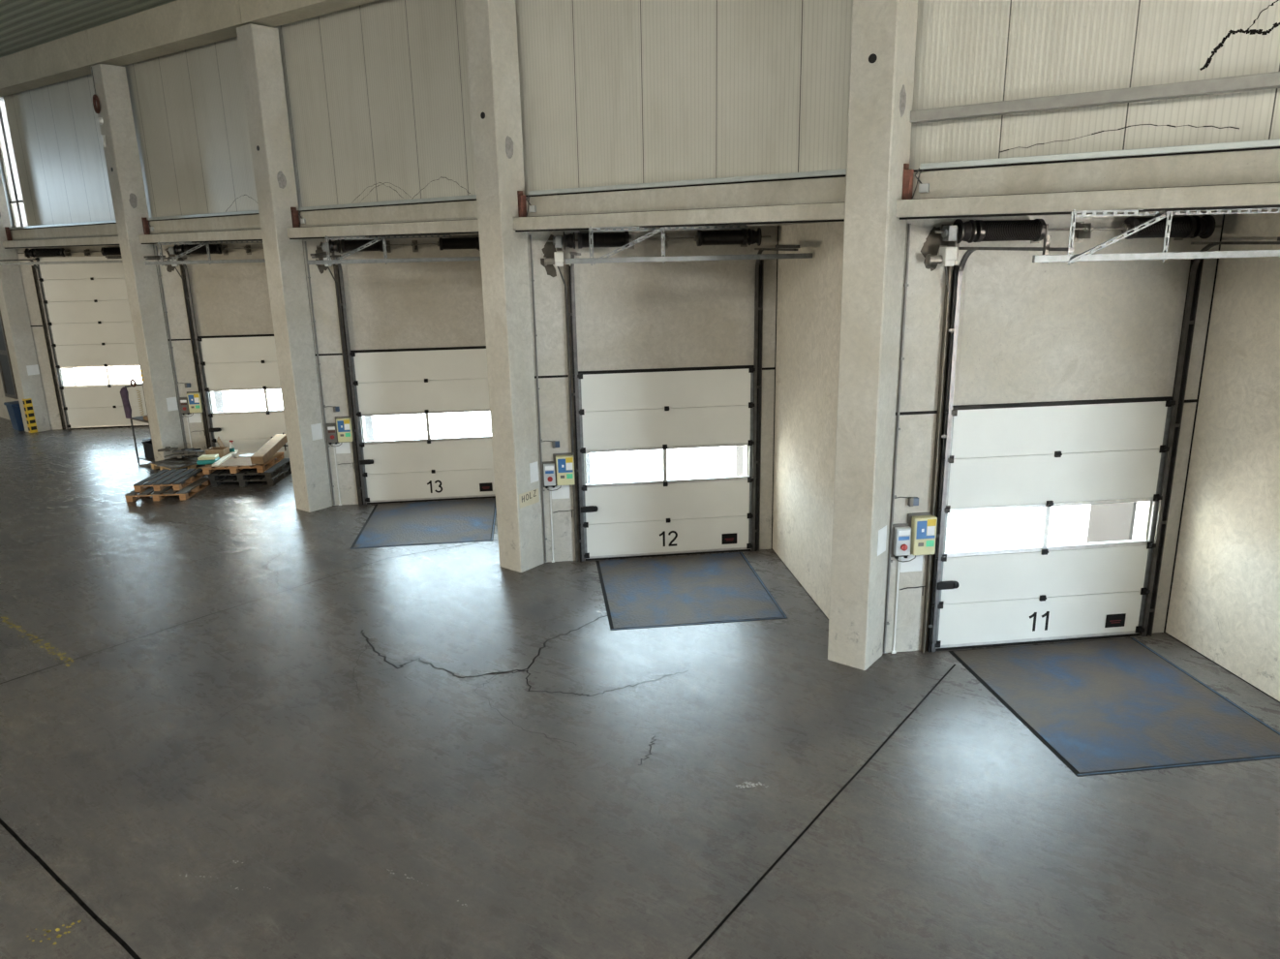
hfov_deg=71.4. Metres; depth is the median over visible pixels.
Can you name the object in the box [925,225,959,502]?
opener
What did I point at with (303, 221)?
junction box
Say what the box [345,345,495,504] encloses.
door
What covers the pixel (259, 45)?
concrete pillar
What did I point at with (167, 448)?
bar
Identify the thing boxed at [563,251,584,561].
door track
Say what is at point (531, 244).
conduit
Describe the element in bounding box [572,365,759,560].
door
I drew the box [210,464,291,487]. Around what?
pallet
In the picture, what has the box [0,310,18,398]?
window
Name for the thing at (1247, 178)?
beam
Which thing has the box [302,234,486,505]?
wall
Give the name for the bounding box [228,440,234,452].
spray bottle
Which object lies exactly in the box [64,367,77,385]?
trim
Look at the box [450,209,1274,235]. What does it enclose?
ceiling
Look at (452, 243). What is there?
shaft
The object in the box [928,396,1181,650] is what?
door
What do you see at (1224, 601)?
wall
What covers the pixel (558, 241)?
opener
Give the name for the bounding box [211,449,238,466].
board
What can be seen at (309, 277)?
conduit
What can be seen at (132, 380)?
ring
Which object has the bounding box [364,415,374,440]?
window
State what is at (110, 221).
trim
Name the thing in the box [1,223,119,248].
trim
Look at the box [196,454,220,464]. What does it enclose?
pack
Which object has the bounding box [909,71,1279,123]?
trim
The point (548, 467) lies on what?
switch box
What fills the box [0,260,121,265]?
rail
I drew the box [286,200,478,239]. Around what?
trim
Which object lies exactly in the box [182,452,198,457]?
bar
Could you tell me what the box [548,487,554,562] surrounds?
duct
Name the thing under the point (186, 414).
duct
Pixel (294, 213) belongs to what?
shoe
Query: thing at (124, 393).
jacket
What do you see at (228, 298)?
wall
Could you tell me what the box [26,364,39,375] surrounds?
paper sheet
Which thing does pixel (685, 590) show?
dock leveller
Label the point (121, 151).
concrete pillar
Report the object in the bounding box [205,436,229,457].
carton
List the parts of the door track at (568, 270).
rail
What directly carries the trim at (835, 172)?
attached to the wall at (613, 92)
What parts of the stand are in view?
post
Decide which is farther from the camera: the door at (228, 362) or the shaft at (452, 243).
the door at (228, 362)
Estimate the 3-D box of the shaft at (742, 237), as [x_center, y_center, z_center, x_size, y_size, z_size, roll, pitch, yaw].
[0.295,-3.513,13.025,3.300,0.269,0.300,-3,15,-6]
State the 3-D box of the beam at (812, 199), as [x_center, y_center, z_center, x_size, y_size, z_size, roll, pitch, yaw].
[0.353,-3.431,11.237,5.185,0.482,0.400,10,19,36]
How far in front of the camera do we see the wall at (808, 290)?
12.35 m
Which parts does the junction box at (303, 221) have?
lid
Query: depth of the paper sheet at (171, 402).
20.52 m
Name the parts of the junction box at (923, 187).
lid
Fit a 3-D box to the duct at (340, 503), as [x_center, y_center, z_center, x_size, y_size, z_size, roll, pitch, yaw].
[-5.941,-0.110,17.456,0.050,1.290,0.030,-3,15,-6]
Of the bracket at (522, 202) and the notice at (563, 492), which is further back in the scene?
the notice at (563, 492)
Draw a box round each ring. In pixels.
[91,66,100,113]
[129,378,136,387]
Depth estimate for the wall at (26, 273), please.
25.08 m
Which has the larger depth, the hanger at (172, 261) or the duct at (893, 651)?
the hanger at (172, 261)
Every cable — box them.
[152,244,184,447]
[302,241,332,500]
[526,233,544,560]
[899,585,925,594]
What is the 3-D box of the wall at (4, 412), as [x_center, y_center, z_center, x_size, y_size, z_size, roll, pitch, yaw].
[-25.495,-5.687,31.325,20.400,5.700,0.150,10,19,36]
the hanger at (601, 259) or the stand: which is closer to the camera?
the hanger at (601, 259)
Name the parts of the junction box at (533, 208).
lid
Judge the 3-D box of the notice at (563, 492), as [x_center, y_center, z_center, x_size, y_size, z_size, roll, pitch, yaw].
[-1.248,0.196,13.963,0.275,0.220,0.004,-3,15,-6]
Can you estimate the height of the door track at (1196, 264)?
4.840 m
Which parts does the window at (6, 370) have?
pane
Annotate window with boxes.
[0,96,28,226]
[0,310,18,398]
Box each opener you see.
[164,246,201,390]
[315,242,351,415]
[544,236,574,451]
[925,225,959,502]
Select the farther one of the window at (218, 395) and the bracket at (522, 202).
the window at (218, 395)
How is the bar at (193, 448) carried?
on the bar at (194, 455)
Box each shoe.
[4,226,12,241]
[141,216,149,234]
[290,207,299,227]
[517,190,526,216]
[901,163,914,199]
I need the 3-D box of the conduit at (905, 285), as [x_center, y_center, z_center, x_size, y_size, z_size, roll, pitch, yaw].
[2.943,-0.321,10.220,0.054,5.030,0.035,-3,15,-6]
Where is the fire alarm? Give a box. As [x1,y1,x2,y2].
[97,117,103,124]
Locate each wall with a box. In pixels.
[0,0,1279,227]
[0,373,18,419]
[15,244,120,429]
[152,241,274,456]
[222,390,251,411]
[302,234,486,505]
[526,225,777,562]
[771,221,844,619]
[882,212,1223,652]
[1163,209,1279,702]
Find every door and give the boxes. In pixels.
[35,256,149,428]
[193,334,289,457]
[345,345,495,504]
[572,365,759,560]
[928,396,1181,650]
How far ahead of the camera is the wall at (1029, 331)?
10.12 m
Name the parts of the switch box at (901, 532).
knob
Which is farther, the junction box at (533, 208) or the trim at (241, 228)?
the trim at (241, 228)
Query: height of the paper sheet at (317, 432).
0.310 m
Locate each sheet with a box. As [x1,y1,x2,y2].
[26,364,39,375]
[155,462,186,466]
[166,396,178,411]
[209,452,280,466]
[238,453,253,457]
[310,423,322,440]
[529,460,538,483]
[877,524,886,555]
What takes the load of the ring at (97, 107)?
hanging from the concrete pillar at (121, 151)
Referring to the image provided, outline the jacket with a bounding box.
[120,386,131,418]
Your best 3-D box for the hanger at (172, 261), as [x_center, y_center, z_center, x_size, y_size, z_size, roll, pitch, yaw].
[-8.492,-4.663,18.285,3.240,0.480,0.072,-3,15,-6]
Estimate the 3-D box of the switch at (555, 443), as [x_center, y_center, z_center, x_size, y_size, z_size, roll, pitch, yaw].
[-1.387,-0.542,13.722,0.301,0.114,0.063,-3,15,-6]
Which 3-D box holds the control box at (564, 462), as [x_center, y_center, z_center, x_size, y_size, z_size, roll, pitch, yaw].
[-1.175,-0.148,13.810,0.320,0.510,0.146,-3,15,-6]
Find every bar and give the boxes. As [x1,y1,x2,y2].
[157,446,178,451]
[163,453,196,457]
[172,449,204,454]
[181,447,201,450]
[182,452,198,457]
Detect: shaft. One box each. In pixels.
[17,246,121,258]
[164,243,263,255]
[316,236,480,253]
[547,227,770,250]
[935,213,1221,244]
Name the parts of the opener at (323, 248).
mounting plate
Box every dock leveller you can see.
[349,497,496,548]
[595,551,787,630]
[948,637,1279,776]
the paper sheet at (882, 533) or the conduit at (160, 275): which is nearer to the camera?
the paper sheet at (882, 533)
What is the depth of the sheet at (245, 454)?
19.96 m
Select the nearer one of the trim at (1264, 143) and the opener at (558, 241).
the trim at (1264, 143)
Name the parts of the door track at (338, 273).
plate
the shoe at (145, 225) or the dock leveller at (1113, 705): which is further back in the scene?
the shoe at (145, 225)
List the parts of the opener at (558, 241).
mounting plate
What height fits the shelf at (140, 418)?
0.030 m
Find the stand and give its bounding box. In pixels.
[124,383,154,461]
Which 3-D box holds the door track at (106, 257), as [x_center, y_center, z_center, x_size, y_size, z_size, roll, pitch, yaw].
[-13.739,-3.669,24.515,0.130,4.840,2.160,-3,15,-6]
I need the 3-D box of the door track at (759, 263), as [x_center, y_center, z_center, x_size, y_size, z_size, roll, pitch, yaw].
[1.955,-0.909,12.950,0.130,4.840,2.160,-3,15,-6]
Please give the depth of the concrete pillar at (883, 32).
9.57 m
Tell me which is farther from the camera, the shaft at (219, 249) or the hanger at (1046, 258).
the shaft at (219, 249)
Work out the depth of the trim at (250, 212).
17.95 m
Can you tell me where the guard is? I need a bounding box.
[22,397,37,432]
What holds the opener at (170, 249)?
attached to the shaft at (219, 249)
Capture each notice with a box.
[187,412,201,423]
[335,441,350,453]
[550,485,569,498]
[899,553,922,572]
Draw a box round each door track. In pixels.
[0,258,68,428]
[105,255,121,258]
[143,255,213,448]
[309,252,365,505]
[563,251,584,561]
[751,244,799,550]
[920,246,1073,652]
[1140,236,1279,636]
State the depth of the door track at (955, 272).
10.17 m
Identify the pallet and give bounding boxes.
[124,477,210,501]
[133,468,205,491]
[150,456,208,474]
[152,464,213,476]
[202,451,284,474]
[208,457,290,480]
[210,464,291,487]
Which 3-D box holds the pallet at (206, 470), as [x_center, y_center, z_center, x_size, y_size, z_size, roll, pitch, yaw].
[-8.756,-0.369,19.725,1.280,0.150,1.350,-2,15,-2]
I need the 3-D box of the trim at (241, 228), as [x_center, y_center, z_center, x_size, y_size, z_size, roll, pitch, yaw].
[-8.735,-5.051,18.017,5.334,0.482,0.400,10,19,36]
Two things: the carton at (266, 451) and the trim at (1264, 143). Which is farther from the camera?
the carton at (266, 451)
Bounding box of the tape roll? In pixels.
[231,452,239,457]
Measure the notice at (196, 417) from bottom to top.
0.220 m
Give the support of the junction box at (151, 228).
attached to the wall at (613, 92)
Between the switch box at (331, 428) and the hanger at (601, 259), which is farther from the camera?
the switch box at (331, 428)
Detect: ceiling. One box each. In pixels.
[0,0,176,58]
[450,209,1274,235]
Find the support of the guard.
attached to the concrete pillar at (13, 302)
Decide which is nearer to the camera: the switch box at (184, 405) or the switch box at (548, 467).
the switch box at (548, 467)
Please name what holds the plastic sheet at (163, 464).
on the pallet at (191, 462)
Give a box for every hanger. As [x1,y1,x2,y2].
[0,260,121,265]
[144,240,265,265]
[307,234,480,265]
[565,224,812,265]
[1032,207,1279,264]
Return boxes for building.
[1086,501,1137,542]
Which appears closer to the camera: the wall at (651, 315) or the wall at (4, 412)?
the wall at (651, 315)
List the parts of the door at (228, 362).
panel, panel, panel, panel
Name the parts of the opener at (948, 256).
mounting plate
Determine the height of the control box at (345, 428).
0.510 m
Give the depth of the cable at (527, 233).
13.52 m
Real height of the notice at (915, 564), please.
0.220 m
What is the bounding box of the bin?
[3,400,24,430]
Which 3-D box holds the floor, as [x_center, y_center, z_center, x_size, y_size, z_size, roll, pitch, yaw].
[-14.303,1.637,14.629,60.000,0.302,38.000,10,19,36]
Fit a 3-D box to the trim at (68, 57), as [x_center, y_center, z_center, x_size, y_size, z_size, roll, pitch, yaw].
[-14.500,-9.683,21.077,8.034,0.792,0.500,10,19,36]
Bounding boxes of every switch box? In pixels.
[179,396,193,416]
[325,422,341,446]
[542,460,561,490]
[890,522,915,561]
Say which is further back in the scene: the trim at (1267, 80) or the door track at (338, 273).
the door track at (338, 273)
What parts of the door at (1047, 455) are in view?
rail, panel, panel, panel, panel, vent plate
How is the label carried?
attached to the concrete pillar at (491, 27)
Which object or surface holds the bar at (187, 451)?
on the bar at (180, 455)
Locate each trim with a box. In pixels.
[0,30,95,96]
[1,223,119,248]
[9,219,116,230]
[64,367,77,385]
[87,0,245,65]
[138,213,262,243]
[148,210,259,220]
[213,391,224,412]
[239,0,378,27]
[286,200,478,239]
[298,194,476,212]
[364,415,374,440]
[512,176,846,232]
[525,169,846,196]
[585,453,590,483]
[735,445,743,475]
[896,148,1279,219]
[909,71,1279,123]
[914,138,1279,172]
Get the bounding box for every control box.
[186,391,204,413]
[335,415,354,442]
[552,452,575,485]
[907,512,937,554]
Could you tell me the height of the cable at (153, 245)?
5.070 m
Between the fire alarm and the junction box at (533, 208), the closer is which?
the junction box at (533, 208)
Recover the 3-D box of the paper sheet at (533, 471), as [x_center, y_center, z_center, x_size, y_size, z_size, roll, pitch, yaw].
[-1.632,-0.112,13.711,0.004,0.310,0.170,10,19,36]
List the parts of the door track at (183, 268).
plate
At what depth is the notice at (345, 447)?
17.35 m
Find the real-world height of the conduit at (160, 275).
5.030 m
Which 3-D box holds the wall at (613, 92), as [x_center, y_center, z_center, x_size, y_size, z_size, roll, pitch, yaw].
[-9.800,-7.610,18.454,60.000,4.980,0.123,10,19,36]
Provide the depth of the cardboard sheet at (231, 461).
19.45 m
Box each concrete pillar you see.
[0,170,50,431]
[90,63,184,460]
[236,23,332,512]
[463,0,544,572]
[827,0,917,670]
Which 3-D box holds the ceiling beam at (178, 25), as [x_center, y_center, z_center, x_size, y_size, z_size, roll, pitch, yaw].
[-8.972,-8.587,16.983,5.864,0.756,0.500,10,19,36]
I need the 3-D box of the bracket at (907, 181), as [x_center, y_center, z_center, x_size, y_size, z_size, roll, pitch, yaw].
[2.807,-3.119,9.331,0.075,0.360,0.100,10,19,36]
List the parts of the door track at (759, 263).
plate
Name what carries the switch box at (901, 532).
attached to the wall at (1029, 331)
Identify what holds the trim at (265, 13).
attached to the wall at (613, 92)
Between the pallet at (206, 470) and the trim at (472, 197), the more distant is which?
the pallet at (206, 470)
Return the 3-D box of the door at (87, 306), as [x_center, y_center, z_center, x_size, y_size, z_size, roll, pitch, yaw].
[-15.275,-3.860,25.369,2.890,4.832,0.117,-3,15,-6]
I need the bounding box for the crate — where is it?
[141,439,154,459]
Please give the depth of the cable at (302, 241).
16.91 m
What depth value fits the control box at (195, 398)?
20.59 m
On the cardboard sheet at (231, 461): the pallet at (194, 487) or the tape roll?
the tape roll
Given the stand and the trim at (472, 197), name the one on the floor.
the stand
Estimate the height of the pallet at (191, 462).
0.150 m
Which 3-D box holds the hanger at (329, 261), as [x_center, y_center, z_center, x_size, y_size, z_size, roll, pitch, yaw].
[-3.889,-3.842,14.851,3.240,0.480,0.072,-3,15,-6]
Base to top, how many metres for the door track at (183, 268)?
4.840 m
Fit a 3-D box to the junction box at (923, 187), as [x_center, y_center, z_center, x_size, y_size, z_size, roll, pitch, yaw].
[2.933,-3.094,9.299,0.176,0.307,0.047,10,19,36]
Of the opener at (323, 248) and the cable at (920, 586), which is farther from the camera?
the opener at (323, 248)
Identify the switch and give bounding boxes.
[179,382,190,387]
[324,405,339,412]
[542,440,559,448]
[894,496,918,506]
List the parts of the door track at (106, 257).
plate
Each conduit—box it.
[154,245,186,448]
[304,241,335,504]
[529,234,547,561]
[883,223,911,652]
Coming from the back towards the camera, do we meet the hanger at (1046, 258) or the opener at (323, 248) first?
the opener at (323, 248)
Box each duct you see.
[185,414,192,447]
[333,443,341,505]
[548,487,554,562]
[890,556,900,653]
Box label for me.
[518,487,539,508]
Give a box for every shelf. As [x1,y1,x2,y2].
[129,415,149,423]
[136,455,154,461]
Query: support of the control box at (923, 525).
attached to the wall at (1029, 331)
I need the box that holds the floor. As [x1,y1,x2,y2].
[0,365,1279,958]
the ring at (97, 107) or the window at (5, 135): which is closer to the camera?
the ring at (97, 107)
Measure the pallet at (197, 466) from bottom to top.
0.150 m
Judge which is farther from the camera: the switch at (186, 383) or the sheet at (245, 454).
the switch at (186, 383)
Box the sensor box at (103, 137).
[100,134,106,147]
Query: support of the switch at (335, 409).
attached to the wall at (423, 304)
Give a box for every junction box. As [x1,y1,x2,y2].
[148,220,153,234]
[298,210,305,227]
[526,195,536,216]
[912,167,929,198]
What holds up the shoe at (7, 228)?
attached to the wall at (613, 92)
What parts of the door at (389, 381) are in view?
panel, panel, panel, panel, rail, vent plate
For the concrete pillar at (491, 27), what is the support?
on the floor
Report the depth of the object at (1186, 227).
9.63 m
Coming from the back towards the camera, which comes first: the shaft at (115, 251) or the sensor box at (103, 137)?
the shaft at (115, 251)
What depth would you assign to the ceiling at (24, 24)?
17.38 m
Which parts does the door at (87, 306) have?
panel, panel, panel, panel, panel, panel, panel, rail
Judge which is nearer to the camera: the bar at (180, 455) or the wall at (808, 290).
the wall at (808, 290)
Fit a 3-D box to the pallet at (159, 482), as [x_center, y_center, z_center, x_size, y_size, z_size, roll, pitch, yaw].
[-9.982,0.004,18.948,0.920,0.150,1.280,-2,15,-2]
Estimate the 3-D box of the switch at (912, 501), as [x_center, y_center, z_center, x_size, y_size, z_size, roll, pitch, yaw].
[3.098,0.257,10.376,0.301,0.114,0.063,-3,15,-6]
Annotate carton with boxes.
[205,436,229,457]
[250,433,287,463]
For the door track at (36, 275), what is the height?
4.795 m
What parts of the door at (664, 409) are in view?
panel, panel, panel, panel, rail, vent plate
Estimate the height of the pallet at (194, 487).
0.155 m
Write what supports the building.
on the ground
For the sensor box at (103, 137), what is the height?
0.240 m
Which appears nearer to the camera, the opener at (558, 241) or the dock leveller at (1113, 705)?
the dock leveller at (1113, 705)
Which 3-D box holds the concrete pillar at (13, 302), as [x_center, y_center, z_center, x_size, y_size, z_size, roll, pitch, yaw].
[-17.494,-5.677,24.592,0.490,8.830,0.504,10,19,36]
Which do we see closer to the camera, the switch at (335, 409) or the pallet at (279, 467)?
the switch at (335, 409)

